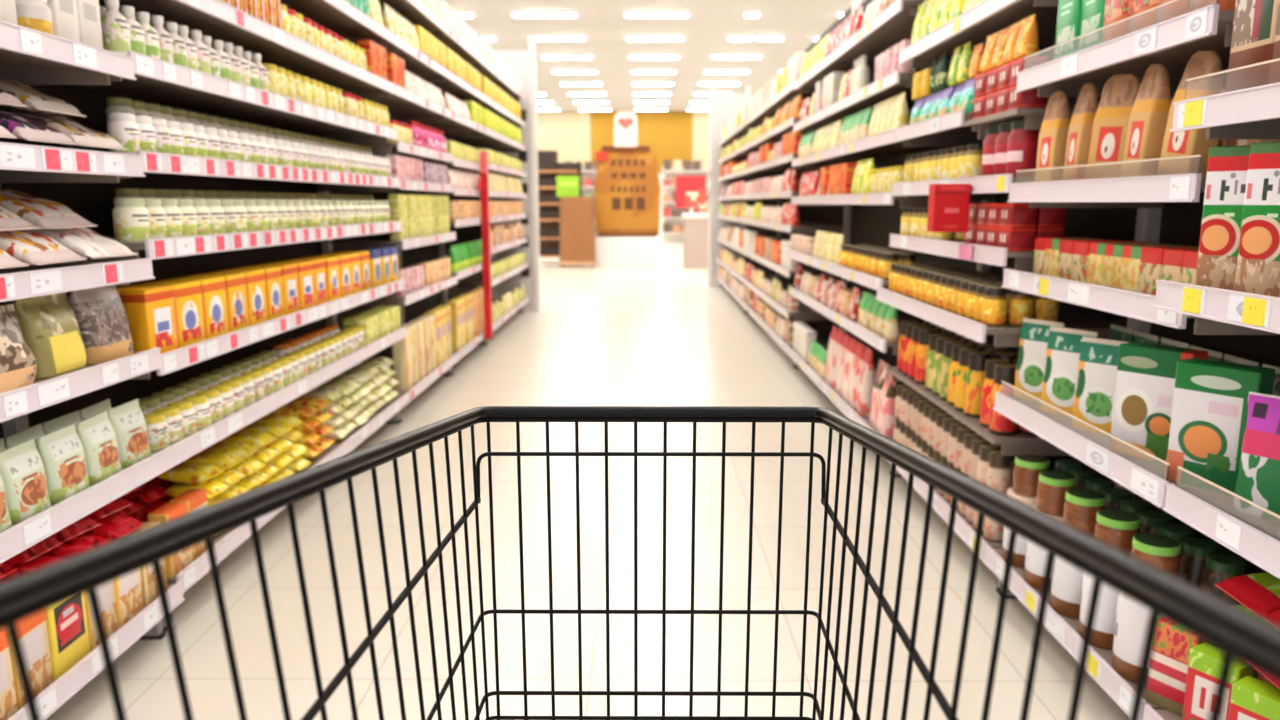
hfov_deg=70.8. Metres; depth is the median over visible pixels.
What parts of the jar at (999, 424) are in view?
lid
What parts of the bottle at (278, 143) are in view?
lid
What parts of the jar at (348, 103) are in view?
lid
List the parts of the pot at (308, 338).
lid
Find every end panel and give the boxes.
[484,39,540,310]
[707,86,750,285]
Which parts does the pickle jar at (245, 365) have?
lid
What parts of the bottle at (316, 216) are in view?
lid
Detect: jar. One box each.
[15,0,53,34]
[105,98,134,122]
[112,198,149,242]
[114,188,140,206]
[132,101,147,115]
[138,397,161,413]
[139,403,147,414]
[140,189,155,197]
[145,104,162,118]
[151,392,174,406]
[154,189,168,198]
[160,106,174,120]
[164,386,187,400]
[167,190,182,198]
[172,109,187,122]
[177,382,199,395]
[181,190,194,198]
[185,111,198,124]
[188,377,210,390]
[193,190,204,198]
[197,114,209,126]
[200,373,220,385]
[204,191,216,198]
[206,199,224,233]
[207,116,220,128]
[211,369,231,380]
[216,191,227,198]
[218,118,230,130]
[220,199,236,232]
[221,365,241,375]
[227,191,236,198]
[228,120,240,132]
[232,361,250,371]
[233,199,247,231]
[236,192,246,198]
[239,122,249,133]
[242,357,260,367]
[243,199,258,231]
[246,192,255,198]
[248,124,257,135]
[250,354,269,364]
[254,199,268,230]
[256,125,266,136]
[256,192,264,198]
[259,350,277,362]
[262,64,279,94]
[264,192,273,199]
[265,127,273,137]
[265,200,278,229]
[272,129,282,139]
[272,193,280,199]
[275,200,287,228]
[277,67,287,96]
[280,193,287,199]
[281,5,289,32]
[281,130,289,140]
[285,70,295,98]
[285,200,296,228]
[287,9,298,37]
[287,193,294,199]
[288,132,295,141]
[292,73,302,100]
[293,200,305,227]
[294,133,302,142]
[294,193,302,199]
[296,13,305,40]
[300,76,311,103]
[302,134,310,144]
[302,193,309,199]
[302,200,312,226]
[303,17,313,44]
[309,79,318,105]
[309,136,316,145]
[309,194,315,199]
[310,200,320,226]
[311,22,319,47]
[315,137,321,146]
[316,82,325,107]
[316,194,321,199]
[317,25,325,50]
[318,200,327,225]
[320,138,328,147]
[322,194,327,199]
[323,84,331,109]
[324,29,333,53]
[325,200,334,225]
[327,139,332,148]
[328,194,333,199]
[329,87,337,111]
[331,32,339,56]
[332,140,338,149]
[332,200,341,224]
[334,194,338,199]
[336,89,343,113]
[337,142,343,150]
[338,36,344,59]
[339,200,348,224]
[342,92,352,115]
[343,39,350,61]
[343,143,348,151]
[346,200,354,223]
[348,42,355,64]
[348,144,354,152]
[351,94,357,117]
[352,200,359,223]
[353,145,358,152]
[354,45,361,67]
[356,96,363,119]
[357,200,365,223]
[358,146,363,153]
[360,48,366,69]
[362,99,370,121]
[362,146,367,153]
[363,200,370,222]
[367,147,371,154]
[368,101,374,122]
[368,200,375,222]
[373,103,380,124]
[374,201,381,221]
[379,105,384,125]
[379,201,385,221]
[383,106,389,126]
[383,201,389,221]
[387,120,397,142]
[396,121,400,140]
[399,123,404,141]
[403,124,408,142]
[407,125,412,143]
[840,244,851,265]
[842,245,847,266]
[845,245,855,267]
[849,246,861,268]
[851,247,864,269]
[855,247,862,270]
[859,248,871,271]
[862,249,875,272]
[866,250,880,274]
[870,169,876,192]
[870,251,884,275]
[873,251,883,276]
[875,169,879,192]
[878,168,885,192]
[878,252,890,277]
[882,253,898,280]
[884,167,889,191]
[887,167,894,191]
[889,263,903,290]
[893,166,903,182]
[893,264,909,292]
[893,418,899,441]
[895,384,910,418]
[897,252,908,262]
[897,321,917,371]
[898,266,914,294]
[898,422,905,444]
[899,388,916,422]
[900,208,907,234]
[900,253,915,264]
[902,323,922,375]
[903,267,919,296]
[904,155,910,181]
[904,427,911,447]
[905,392,922,427]
[906,208,912,235]
[908,154,916,181]
[908,268,924,298]
[908,326,929,379]
[910,431,915,449]
[911,208,918,236]
[911,395,928,431]
[913,269,931,300]
[914,436,921,452]
[915,153,922,180]
[915,329,936,384]
[915,399,933,436]
[916,208,923,236]
[919,271,937,302]
[920,152,926,180]
[920,441,927,455]
[921,208,927,237]
[921,404,939,441]
[923,321,930,326]
[924,151,933,179]
[925,272,944,304]
[925,334,947,391]
[927,232,933,238]
[927,408,946,446]
[927,446,933,458]
[929,323,938,328]
[930,274,949,306]
[931,150,939,179]
[932,337,955,395]
[933,232,952,240]
[933,412,952,451]
[934,451,940,488]
[935,326,945,333]
[936,269,951,272]
[937,149,945,178]
[938,275,957,308]
[938,456,947,494]
[940,340,964,400]
[940,417,959,457]
[942,329,957,337]
[943,148,952,178]
[943,277,964,311]
[945,462,954,501]
[947,344,972,405]
[947,422,967,463]
[949,272,964,275]
[950,146,959,177]
[951,279,972,313]
[953,224,971,240]
[954,334,964,340]
[954,348,980,411]
[954,427,975,469]
[955,274,971,276]
[957,145,967,177]
[957,269,972,272]
[957,280,979,316]
[958,501,966,516]
[961,337,971,343]
[961,432,982,475]
[963,275,980,278]
[964,144,982,176]
[964,351,990,417]
[965,282,987,319]
[966,506,973,523]
[969,340,989,347]
[969,438,991,479]
[970,272,986,275]
[970,277,987,280]
[973,284,996,322]
[973,510,982,532]
[976,444,1000,484]
[977,274,993,276]
[977,279,995,282]
[978,344,998,351]
[980,359,1008,427]
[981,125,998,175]
[981,286,1006,326]
[983,516,1003,541]
[986,275,1002,278]
[986,281,1002,284]
[986,348,1007,358]
[986,450,1011,494]
[989,364,1016,435]
[993,277,1003,280]
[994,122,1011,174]
[994,282,1002,286]
[996,352,1017,363]
[1002,487,1036,567]
[1005,288,1011,322]
[1006,119,1039,177]
[1008,290,1033,326]
[1010,456,1014,485]
[1013,454,1049,496]
[1018,424,1037,435]
[1024,505,1062,591]
[1032,295,1036,316]
[1033,296,1059,321]
[1036,470,1076,515]
[1049,556,1082,618]
[1054,459,1081,472]
[1063,489,1106,535]
[1070,468,1097,488]
[1078,572,1119,649]
[1085,477,1114,492]
[1094,509,1140,553]
[1102,488,1132,509]
[1111,593,1150,682]
[1119,499,1151,515]
[1131,533,1180,576]
[1139,511,1172,533]
[1158,523,1193,542]
[1179,537,1218,587]
[1200,553,1245,605]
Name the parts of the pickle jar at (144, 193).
lid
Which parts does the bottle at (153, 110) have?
lid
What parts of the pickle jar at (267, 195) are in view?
lid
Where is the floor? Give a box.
[45,232,1128,719]
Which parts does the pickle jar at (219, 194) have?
lid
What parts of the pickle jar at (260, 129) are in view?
lid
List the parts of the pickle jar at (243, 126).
lid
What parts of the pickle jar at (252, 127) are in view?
lid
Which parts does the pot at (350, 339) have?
lid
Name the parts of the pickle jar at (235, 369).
lid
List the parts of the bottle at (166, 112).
lid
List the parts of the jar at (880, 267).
lid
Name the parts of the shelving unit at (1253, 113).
price rail, shelf, price rail, price rail, price rail, shelf guard, shelf guard, shelf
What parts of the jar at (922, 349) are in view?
lid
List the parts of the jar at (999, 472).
lid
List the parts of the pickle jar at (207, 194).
lid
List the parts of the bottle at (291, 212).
lid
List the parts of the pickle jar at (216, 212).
lid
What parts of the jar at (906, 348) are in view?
lid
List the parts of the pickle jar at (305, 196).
lid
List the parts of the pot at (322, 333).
lid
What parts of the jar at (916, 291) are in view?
lid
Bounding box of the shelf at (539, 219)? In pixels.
[539,219,559,220]
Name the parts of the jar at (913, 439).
lid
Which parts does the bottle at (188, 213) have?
lid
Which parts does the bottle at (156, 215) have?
lid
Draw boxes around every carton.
[0,0,17,24]
[47,0,80,42]
[76,0,102,48]
[490,225,496,245]
[495,224,502,243]
[496,225,498,244]
[498,225,500,244]
[503,223,511,241]
[503,224,504,243]
[511,222,518,239]
[511,223,513,240]
[515,221,521,238]
[730,228,733,241]
[730,273,735,287]
[744,284,745,301]
[746,286,747,303]
[749,288,753,306]
[765,238,767,258]
[767,238,774,259]
[769,239,778,260]
[785,317,792,342]
[787,319,793,345]
[882,0,888,10]
[912,71,922,99]
[920,68,931,96]
[964,225,976,243]
[968,203,978,224]
[973,95,985,118]
[974,72,986,96]
[976,225,987,244]
[977,203,988,224]
[985,92,996,115]
[986,68,998,93]
[986,226,1002,246]
[987,203,1000,225]
[996,87,1008,112]
[998,62,1010,89]
[998,227,1035,250]
[999,203,1036,226]
[1008,85,1046,109]
[1009,57,1023,85]
[1033,227,1063,248]
[1033,237,1059,274]
[1036,208,1065,226]
[1044,238,1081,276]
[1055,0,1081,44]
[1057,240,1093,279]
[1072,241,1106,281]
[1074,238,1108,239]
[1079,0,1104,35]
[1087,242,1130,284]
[1102,244,1142,287]
[1103,0,1130,26]
[1107,241,1135,242]
[1111,342,1207,461]
[1119,245,1166,291]
[1121,242,1160,243]
[1130,0,1158,16]
[1138,247,1188,294]
[1143,244,1173,245]
[1145,616,1206,716]
[1156,245,1198,246]
[1159,0,1172,5]
[1161,249,1198,282]
[1167,358,1274,492]
[1178,247,1198,248]
[1182,251,1197,284]
[1182,642,1252,719]
[1217,140,1222,146]
[1218,0,1235,10]
[1222,140,1279,145]
[1228,676,1279,719]
[1229,0,1278,68]
[1258,672,1275,686]
[1272,0,1279,59]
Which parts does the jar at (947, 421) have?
lid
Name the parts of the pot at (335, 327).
lid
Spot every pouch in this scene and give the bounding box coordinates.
[0,438,5,451]
[0,438,50,523]
[0,473,11,532]
[5,423,44,448]
[37,423,89,503]
[42,410,81,434]
[76,410,121,484]
[80,399,111,420]
[108,399,150,468]
[910,97,924,123]
[920,94,933,120]
[928,90,943,118]
[937,86,954,115]
[949,82,964,112]
[958,78,975,112]
[980,32,998,72]
[992,27,1009,68]
[1002,20,1021,63]
[1014,14,1038,58]
[1015,318,1064,399]
[1042,326,1097,414]
[1073,336,1128,433]
[1109,324,1133,341]
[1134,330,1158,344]
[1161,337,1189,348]
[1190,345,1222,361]
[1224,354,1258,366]
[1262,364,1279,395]
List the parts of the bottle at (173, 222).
lid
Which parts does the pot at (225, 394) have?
lid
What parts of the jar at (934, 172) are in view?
lid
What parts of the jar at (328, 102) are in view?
lid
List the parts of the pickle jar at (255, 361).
lid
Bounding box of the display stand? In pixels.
[594,111,660,265]
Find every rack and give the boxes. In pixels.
[538,151,581,257]
[558,160,597,235]
[662,159,708,242]
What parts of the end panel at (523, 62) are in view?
post, post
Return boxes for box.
[0,629,17,719]
[3,610,53,708]
[45,594,89,679]
[84,581,118,649]
[114,569,143,626]
[116,285,145,302]
[121,285,179,353]
[128,522,166,605]
[132,281,174,285]
[148,502,192,577]
[156,281,204,347]
[157,277,198,280]
[169,489,207,560]
[182,273,221,276]
[182,277,228,339]
[207,270,240,273]
[207,273,248,332]
[221,0,230,4]
[227,266,259,269]
[229,270,267,325]
[231,0,239,9]
[240,0,248,13]
[248,0,258,18]
[248,266,284,319]
[250,264,275,266]
[258,0,265,21]
[263,261,293,263]
[265,0,274,25]
[271,264,300,314]
[273,0,281,29]
[282,259,305,261]
[283,261,315,309]
[295,257,318,258]
[301,259,327,305]
[308,255,330,256]
[313,257,340,301]
[321,253,341,254]
[325,255,351,297]
[332,251,353,252]
[337,253,361,293]
[342,317,358,329]
[348,251,370,290]
[350,0,356,7]
[351,314,365,317]
[356,317,373,344]
[357,0,362,11]
[357,40,376,74]
[360,249,382,287]
[362,314,378,340]
[363,0,369,16]
[370,312,384,338]
[373,248,390,284]
[375,310,390,335]
[376,43,381,76]
[379,246,398,281]
[381,46,386,79]
[381,308,395,332]
[385,306,400,329]
[386,52,397,84]
[386,155,401,178]
[388,194,402,217]
[390,218,403,240]
[392,270,406,296]
[392,328,412,391]
[396,56,401,86]
[398,269,411,293]
[400,58,405,88]
[401,156,405,179]
[401,217,408,238]
[401,324,418,385]
[402,194,407,216]
[402,268,415,291]
[405,157,410,179]
[406,266,420,290]
[407,194,412,216]
[407,321,425,380]
[408,217,413,237]
[410,158,414,180]
[412,195,416,216]
[412,318,431,375]
[413,217,417,237]
[414,25,424,53]
[414,158,419,180]
[414,265,424,288]
[416,195,420,216]
[417,217,421,236]
[417,263,429,286]
[418,216,425,235]
[418,315,436,371]
[419,159,423,180]
[421,195,424,215]
[423,162,429,181]
[424,29,428,56]
[424,195,428,215]
[424,310,442,367]
[425,216,429,235]
[425,262,433,284]
[427,261,436,283]
[428,33,431,58]
[429,163,433,181]
[429,195,431,215]
[429,216,432,234]
[431,35,435,60]
[431,308,447,362]
[432,195,435,215]
[432,216,436,234]
[432,260,440,281]
[433,163,436,182]
[434,215,440,233]
[435,38,438,62]
[435,195,439,214]
[435,259,443,280]
[435,305,451,358]
[437,164,439,182]
[438,40,442,65]
[439,258,450,278]
[440,165,443,182]
[440,196,442,214]
[440,215,443,233]
[442,43,445,67]
[443,165,446,183]
[443,196,446,214]
[443,215,446,232]
[443,259,446,279]
[446,47,450,71]
[446,140,453,156]
[446,196,448,214]
[446,300,461,350]
[447,215,449,232]
[449,200,455,220]
[451,50,453,73]
[451,298,465,347]
[453,52,456,75]
[453,141,456,157]
[455,200,458,218]
[456,54,459,77]
[456,142,458,158]
[456,295,469,343]
[458,200,460,218]
[459,57,461,78]
[459,144,461,158]
[461,59,464,80]
[461,201,463,218]
[461,293,474,340]
[462,144,464,159]
[464,61,467,82]
[464,100,474,121]
[464,145,467,160]
[464,201,466,218]
[467,63,470,84]
[467,201,468,217]
[468,291,480,334]
[469,201,471,217]
[470,65,472,85]
[470,147,472,161]
[471,201,474,217]
[472,67,474,87]
[472,148,474,161]
[472,289,483,332]
[473,293,477,337]
[474,102,476,122]
[475,69,476,88]
[475,148,477,162]
[476,201,478,216]
[477,71,479,90]
[477,104,478,123]
[477,149,479,163]
[478,104,480,123]
[478,201,480,216]
[479,73,481,91]
[479,148,487,158]
[481,76,485,94]
[481,106,482,124]
[483,108,486,126]
[486,78,488,96]
[487,109,489,128]
[488,79,490,98]
[489,111,490,128]
[490,81,491,98]
[491,112,492,129]
[491,201,493,215]
[491,263,496,277]
[492,83,493,100]
[492,231,493,246]
[492,308,494,322]
[493,113,494,130]
[493,201,495,215]
[493,262,500,275]
[494,84,495,101]
[494,303,501,316]
[494,305,497,319]
[495,152,497,164]
[496,115,497,132]
[497,201,498,215]
[498,116,499,133]
[498,301,505,314]
[498,302,503,315]
[499,88,500,104]
[500,117,501,134]
[500,201,502,214]
[501,90,502,106]
[501,259,506,272]
[503,119,504,135]
[503,258,509,270]
[504,92,505,108]
[506,94,507,109]
[509,96,510,111]
[515,126,516,141]
[516,101,517,116]
[517,290,520,302]
[730,161,735,173]
[732,116,735,130]
[732,257,736,268]
[737,228,743,245]
[743,230,744,248]
[744,103,749,120]
[746,231,747,249]
[748,231,754,250]
[750,232,757,251]
[753,95,754,112]
[755,93,756,111]
[755,236,762,254]
[757,91,758,109]
[758,125,761,136]
[758,179,760,192]
[759,89,761,108]
[761,86,765,106]
[761,145,763,162]
[761,238,762,256]
[761,303,768,319]
[763,238,764,257]
[765,82,771,103]
[765,281,772,294]
[766,143,775,161]
[766,308,773,323]
[768,177,772,191]
[768,283,771,296]
[769,310,776,326]
[770,117,774,129]
[771,241,772,261]
[771,312,778,328]
[772,313,780,330]
[773,241,780,261]
[775,242,780,263]
[776,143,777,157]
[777,74,779,93]
[777,243,780,264]
[779,141,781,156]
[779,290,787,304]
[780,72,781,90]
[780,240,790,265]
[782,135,783,155]
[782,292,788,306]
[783,69,784,88]
[783,134,785,155]
[783,241,790,267]
[784,294,791,308]
[785,66,787,86]
[785,133,787,154]
[786,242,788,268]
[787,132,789,153]
[788,59,790,84]
[788,296,798,311]
[789,242,799,270]
[791,55,794,81]
[791,131,792,152]
[793,130,802,154]
[793,321,804,351]
[794,52,806,80]
[794,236,796,250]
[796,324,808,353]
[797,236,808,251]
[798,326,810,357]
[799,237,802,252]
[802,237,813,253]
[802,329,815,361]
[805,238,807,254]
[807,238,814,255]
[810,276,820,298]
[815,81,823,112]
[820,167,822,194]
[822,167,829,194]
[823,76,827,107]
[827,71,844,105]
[829,165,832,194]
[832,165,835,194]
[835,164,839,193]
[838,163,843,193]
[839,289,852,315]
[842,163,856,193]
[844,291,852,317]
[874,55,879,80]
[879,51,885,78]
[885,47,891,75]
[891,43,898,71]
[898,39,915,71]
[927,184,971,231]
[1235,392,1279,514]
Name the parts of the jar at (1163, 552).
lid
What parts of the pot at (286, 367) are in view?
lid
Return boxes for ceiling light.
[456,12,473,16]
[476,36,495,39]
[512,12,576,16]
[529,36,584,39]
[537,101,552,102]
[537,108,559,109]
[542,55,591,58]
[552,70,596,72]
[561,82,601,84]
[568,92,604,94]
[574,101,607,102]
[579,108,610,109]
[625,12,688,16]
[628,36,683,39]
[630,55,678,58]
[631,70,675,72]
[632,82,672,84]
[633,92,670,94]
[634,101,668,102]
[635,108,666,109]
[687,108,709,109]
[691,101,709,102]
[695,92,731,94]
[699,82,739,84]
[705,70,749,72]
[711,55,760,57]
[728,36,752,39]
[745,11,759,16]
[758,36,782,39]
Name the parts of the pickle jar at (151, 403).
lid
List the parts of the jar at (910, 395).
lid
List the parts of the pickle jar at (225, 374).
lid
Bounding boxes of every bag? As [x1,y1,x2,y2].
[0,79,85,116]
[0,89,26,106]
[0,108,76,144]
[0,125,16,138]
[0,189,97,228]
[0,204,39,230]
[0,230,86,265]
[0,249,28,268]
[0,300,13,305]
[0,304,36,392]
[0,556,61,580]
[0,562,16,578]
[3,536,62,564]
[6,109,126,149]
[14,292,86,379]
[27,227,137,258]
[40,534,110,558]
[51,516,100,540]
[67,284,132,364]
[82,514,144,540]
[86,497,131,519]
[112,499,144,515]
[120,486,141,496]
[121,484,167,504]
[128,500,167,521]
[144,477,175,487]
[156,488,174,501]
[158,462,223,483]
[165,480,229,498]
[182,451,242,469]
[204,443,257,458]
[207,498,220,505]
[208,468,245,485]
[212,485,248,500]
[219,431,275,448]
[228,458,265,475]
[232,474,265,489]
[239,422,290,436]
[246,447,279,463]
[253,415,302,427]
[253,463,279,478]
[253,477,278,488]
[263,438,294,452]
[266,453,293,468]
[270,468,295,478]
[271,403,318,418]
[276,429,303,441]
[280,443,309,457]
[284,457,310,472]
[286,396,332,409]
[291,418,320,432]
[291,432,322,445]
[299,389,342,401]
[299,445,325,458]
[305,411,333,422]
[307,424,333,434]
[311,437,335,447]
[314,384,353,395]
[318,402,344,414]
[320,415,345,426]
[321,379,361,389]
[322,427,348,439]
[330,373,368,383]
[331,396,353,406]
[334,408,357,419]
[335,421,357,431]
[339,369,375,379]
[344,391,362,401]
[345,365,380,373]
[345,403,362,412]
[346,414,368,425]
[353,386,371,395]
[353,397,370,406]
[357,361,390,370]
[358,409,373,417]
[360,357,394,365]
[361,381,376,389]
[362,392,378,401]
[362,403,378,412]
[367,376,384,385]
[369,0,376,20]
[370,398,385,407]
[371,387,386,396]
[374,0,383,25]
[375,372,389,380]
[377,383,392,391]
[378,394,393,401]
[380,368,395,375]
[382,3,394,33]
[384,377,398,386]
[386,389,398,396]
[390,7,400,37]
[395,12,405,40]
[401,16,410,43]
[405,70,410,90]
[406,20,415,47]
[407,71,414,92]
[411,24,419,50]
[411,73,419,94]
[416,76,423,96]
[421,79,427,98]
[425,81,432,101]
[429,83,436,102]
[433,86,439,104]
[437,88,443,106]
[443,92,451,110]
[447,168,453,183]
[449,94,454,111]
[449,245,456,272]
[451,169,457,186]
[452,96,458,113]
[454,245,460,270]
[455,170,460,187]
[456,98,460,114]
[457,244,463,269]
[458,99,463,115]
[458,170,463,187]
[461,101,467,117]
[461,171,465,187]
[461,243,466,268]
[463,171,469,187]
[464,243,469,267]
[465,103,469,118]
[467,172,471,188]
[467,242,472,266]
[469,172,474,188]
[470,241,475,265]
[472,173,476,188]
[473,241,478,264]
[476,240,481,262]
[488,172,492,189]
[490,173,494,189]
[492,173,496,190]
[492,302,496,321]
[494,173,498,190]
[495,300,500,318]
[496,174,500,190]
[498,174,502,190]
[504,294,508,311]
[505,175,509,191]
[506,293,510,309]
[509,291,513,307]
[734,202,737,216]
[742,261,745,275]
[747,264,751,279]
[750,152,754,166]
[754,295,759,311]
[756,202,760,219]
[757,270,761,288]
[758,202,762,219]
[759,271,764,289]
[770,206,774,221]
[770,278,775,298]
[772,279,777,299]
[774,207,778,222]
[775,107,781,126]
[775,176,779,190]
[775,315,779,332]
[776,207,781,222]
[776,281,782,302]
[777,175,781,190]
[777,317,781,334]
[778,207,782,222]
[779,105,784,124]
[779,175,783,190]
[779,318,783,335]
[780,320,784,338]
[781,203,785,223]
[782,103,786,122]
[782,170,787,190]
[783,203,788,223]
[784,100,790,121]
[784,169,791,189]
[786,203,790,224]
[788,204,793,224]
[789,98,793,118]
[790,168,797,190]
[791,96,797,117]
[791,204,799,225]
[794,93,802,117]
[795,264,802,288]
[798,135,804,157]
[799,173,804,195]
[800,53,806,76]
[800,99,805,120]
[800,271,805,291]
[802,134,807,155]
[802,172,807,195]
[802,272,808,292]
[803,50,810,74]
[803,97,810,118]
[804,133,810,155]
[804,273,811,294]
[805,172,811,195]
[807,47,813,71]
[807,131,814,154]
[808,171,814,195]
[809,93,814,115]
[809,340,815,366]
[810,44,816,68]
[811,170,819,195]
[812,129,819,152]
[812,342,819,369]
[813,41,820,66]
[813,230,819,256]
[814,277,819,299]
[815,231,823,257]
[816,37,824,64]
[816,127,822,151]
[816,345,822,373]
[817,274,824,301]
[819,126,826,150]
[819,231,826,259]
[819,348,826,377]
[820,34,828,60]
[820,280,826,303]
[822,124,830,149]
[823,232,830,260]
[824,32,832,57]
[824,277,833,305]
[825,326,838,384]
[826,123,833,148]
[827,233,835,261]
[827,283,834,308]
[829,28,836,53]
[830,121,836,147]
[831,233,838,262]
[831,329,843,389]
[832,280,840,310]
[833,24,841,50]
[833,119,842,146]
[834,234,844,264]
[836,282,845,312]
[836,333,850,395]
[837,20,845,47]
[838,73,846,100]
[840,116,848,144]
[842,15,850,43]
[842,337,857,402]
[843,69,852,97]
[845,114,854,143]
[846,10,856,39]
[849,287,860,320]
[849,342,864,408]
[850,112,858,141]
[851,161,861,193]
[852,5,863,34]
[854,109,864,140]
[856,160,866,193]
[856,346,875,416]
[858,291,868,326]
[860,107,872,138]
[861,158,875,192]
[862,3,870,26]
[864,293,874,329]
[867,0,876,22]
[868,103,878,136]
[870,296,880,332]
[870,359,887,429]
[873,0,882,17]
[874,101,884,134]
[876,302,888,336]
[877,365,896,438]
[879,98,891,133]
[883,305,899,340]
[886,95,897,130]
[892,92,909,129]
[911,0,926,43]
[919,0,934,38]
[929,0,943,32]
[939,0,951,26]
[948,46,961,85]
[949,0,964,20]
[957,41,972,82]
[963,0,974,12]
[969,42,983,78]
[974,0,983,5]
[1036,91,1070,168]
[1064,83,1098,165]
[1088,74,1140,163]
[1123,64,1171,160]
[1160,51,1222,178]
[1215,572,1279,617]
[1261,673,1279,688]
[1263,610,1279,625]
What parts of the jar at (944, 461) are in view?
lid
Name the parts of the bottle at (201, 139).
lid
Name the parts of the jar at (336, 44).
lid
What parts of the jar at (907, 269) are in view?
lid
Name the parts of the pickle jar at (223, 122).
lid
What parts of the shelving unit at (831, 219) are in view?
price rail, price rail, price rail, price rail, price rail, price rail, price rail, price rail, shelf, shelf, shelf, shelf, shelf, shelf, shelf, panel, shelf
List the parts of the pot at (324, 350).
lid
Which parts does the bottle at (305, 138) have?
lid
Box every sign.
[556,176,578,196]
[675,176,705,212]
[958,244,972,259]
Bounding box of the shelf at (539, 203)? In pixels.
[539,203,559,204]
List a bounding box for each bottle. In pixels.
[99,6,105,15]
[100,0,130,55]
[120,6,145,54]
[136,11,159,58]
[143,198,166,238]
[150,15,173,62]
[161,199,182,237]
[165,22,187,66]
[177,25,197,69]
[177,199,197,235]
[190,30,210,73]
[192,199,210,234]
[201,36,219,76]
[212,40,231,79]
[223,42,241,82]
[233,46,250,85]
[242,51,258,87]
[252,53,268,90]
[409,121,417,144]
[414,122,421,145]
[418,123,423,146]
[420,124,426,147]
[423,125,429,147]
[426,126,432,148]
[429,0,431,10]
[429,127,434,149]
[431,128,437,149]
[432,0,434,13]
[434,0,437,16]
[434,129,439,150]
[436,0,440,19]
[436,129,442,151]
[439,0,447,25]
[439,130,444,151]
[441,131,446,152]
[444,2,450,28]
[447,5,452,29]
[449,7,454,31]
[451,10,456,33]
[453,12,458,35]
[456,14,461,37]
[459,17,463,39]
[461,19,465,41]
[463,21,467,43]
[465,23,469,45]
[467,25,471,46]
[469,27,473,48]
[471,29,475,50]
[473,31,477,52]
[475,33,479,54]
[477,37,483,57]
[482,41,487,61]
[491,49,494,67]
[769,81,773,99]
[849,60,857,94]
[852,57,860,92]
[856,55,870,90]
[929,56,938,93]
[934,54,941,91]
[937,52,949,90]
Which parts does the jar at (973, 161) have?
lid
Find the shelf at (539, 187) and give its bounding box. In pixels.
[538,186,555,188]
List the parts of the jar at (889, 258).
lid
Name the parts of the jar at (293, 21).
lid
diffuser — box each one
[458,14,472,16]
[512,14,575,16]
[529,38,584,39]
[543,57,591,58]
[553,71,596,72]
[562,84,600,84]
[569,94,604,94]
[574,102,607,102]
[579,109,610,109]
[625,14,688,16]
[628,38,682,39]
[630,57,678,58]
[631,71,674,72]
[633,83,671,84]
[634,94,669,94]
[635,102,667,102]
[635,109,666,109]
[700,83,739,84]
[705,71,748,72]
[712,56,760,57]
[728,38,752,39]
[745,14,758,16]
[758,38,782,39]
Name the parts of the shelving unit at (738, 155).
price rail, price rail, price rail, price rail, price rail, price rail, price rail, price rail, shelf, shelf, shelf, shelf, shelf, panel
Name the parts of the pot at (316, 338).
lid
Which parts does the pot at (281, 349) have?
lid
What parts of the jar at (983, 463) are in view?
lid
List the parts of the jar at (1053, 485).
lid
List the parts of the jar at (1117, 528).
lid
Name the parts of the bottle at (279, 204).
lid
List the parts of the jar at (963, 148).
lid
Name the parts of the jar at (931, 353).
lid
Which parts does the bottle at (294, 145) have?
lid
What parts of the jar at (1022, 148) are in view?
lid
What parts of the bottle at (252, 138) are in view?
lid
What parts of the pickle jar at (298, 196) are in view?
lid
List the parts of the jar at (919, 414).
lid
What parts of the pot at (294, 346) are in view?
lid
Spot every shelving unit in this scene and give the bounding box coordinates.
[0,0,410,631]
[0,20,184,719]
[327,0,460,421]
[398,28,492,374]
[443,60,528,343]
[716,102,777,311]
[740,0,860,366]
[785,0,983,473]
[875,0,1143,593]
[982,0,1279,719]
[1143,58,1279,719]
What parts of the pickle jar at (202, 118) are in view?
lid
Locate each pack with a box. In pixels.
[1195,145,1250,290]
[1234,142,1279,296]
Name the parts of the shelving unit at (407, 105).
panel, shelf, shelf, shelf, shelf, shelf, shelf, shelf, price rail, shelf, price rail, price rail, price rail, price rail, price rail, price rail, price rail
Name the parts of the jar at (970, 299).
lid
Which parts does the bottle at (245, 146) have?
lid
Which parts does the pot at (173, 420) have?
lid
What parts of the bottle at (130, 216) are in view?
lid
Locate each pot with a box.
[107,112,139,154]
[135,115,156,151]
[144,413,168,451]
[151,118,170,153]
[153,407,183,442]
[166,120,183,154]
[167,401,196,435]
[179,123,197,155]
[183,395,211,428]
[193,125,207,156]
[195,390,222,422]
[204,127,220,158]
[208,384,234,416]
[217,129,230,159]
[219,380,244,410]
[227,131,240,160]
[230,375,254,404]
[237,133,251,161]
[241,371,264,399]
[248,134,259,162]
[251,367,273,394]
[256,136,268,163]
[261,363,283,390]
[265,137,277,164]
[271,359,292,385]
[272,344,291,358]
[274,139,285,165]
[279,355,299,381]
[281,341,299,351]
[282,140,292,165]
[287,352,307,377]
[288,338,306,348]
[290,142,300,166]
[295,349,315,373]
[296,335,314,345]
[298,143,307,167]
[302,345,321,369]
[303,332,320,342]
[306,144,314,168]
[310,330,327,339]
[310,342,328,366]
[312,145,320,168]
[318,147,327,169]
[318,327,334,336]
[318,340,336,362]
[324,325,339,333]
[324,337,341,359]
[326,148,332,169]
[330,334,347,356]
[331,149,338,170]
[336,150,344,171]
[337,332,353,353]
[342,329,358,350]
[343,151,350,171]
[348,152,355,172]
[348,327,363,347]
[354,153,359,172]
[358,153,365,173]
[364,154,370,173]
[369,155,374,174]
[373,156,379,174]
[378,157,383,175]
[382,157,387,175]
[386,158,391,176]

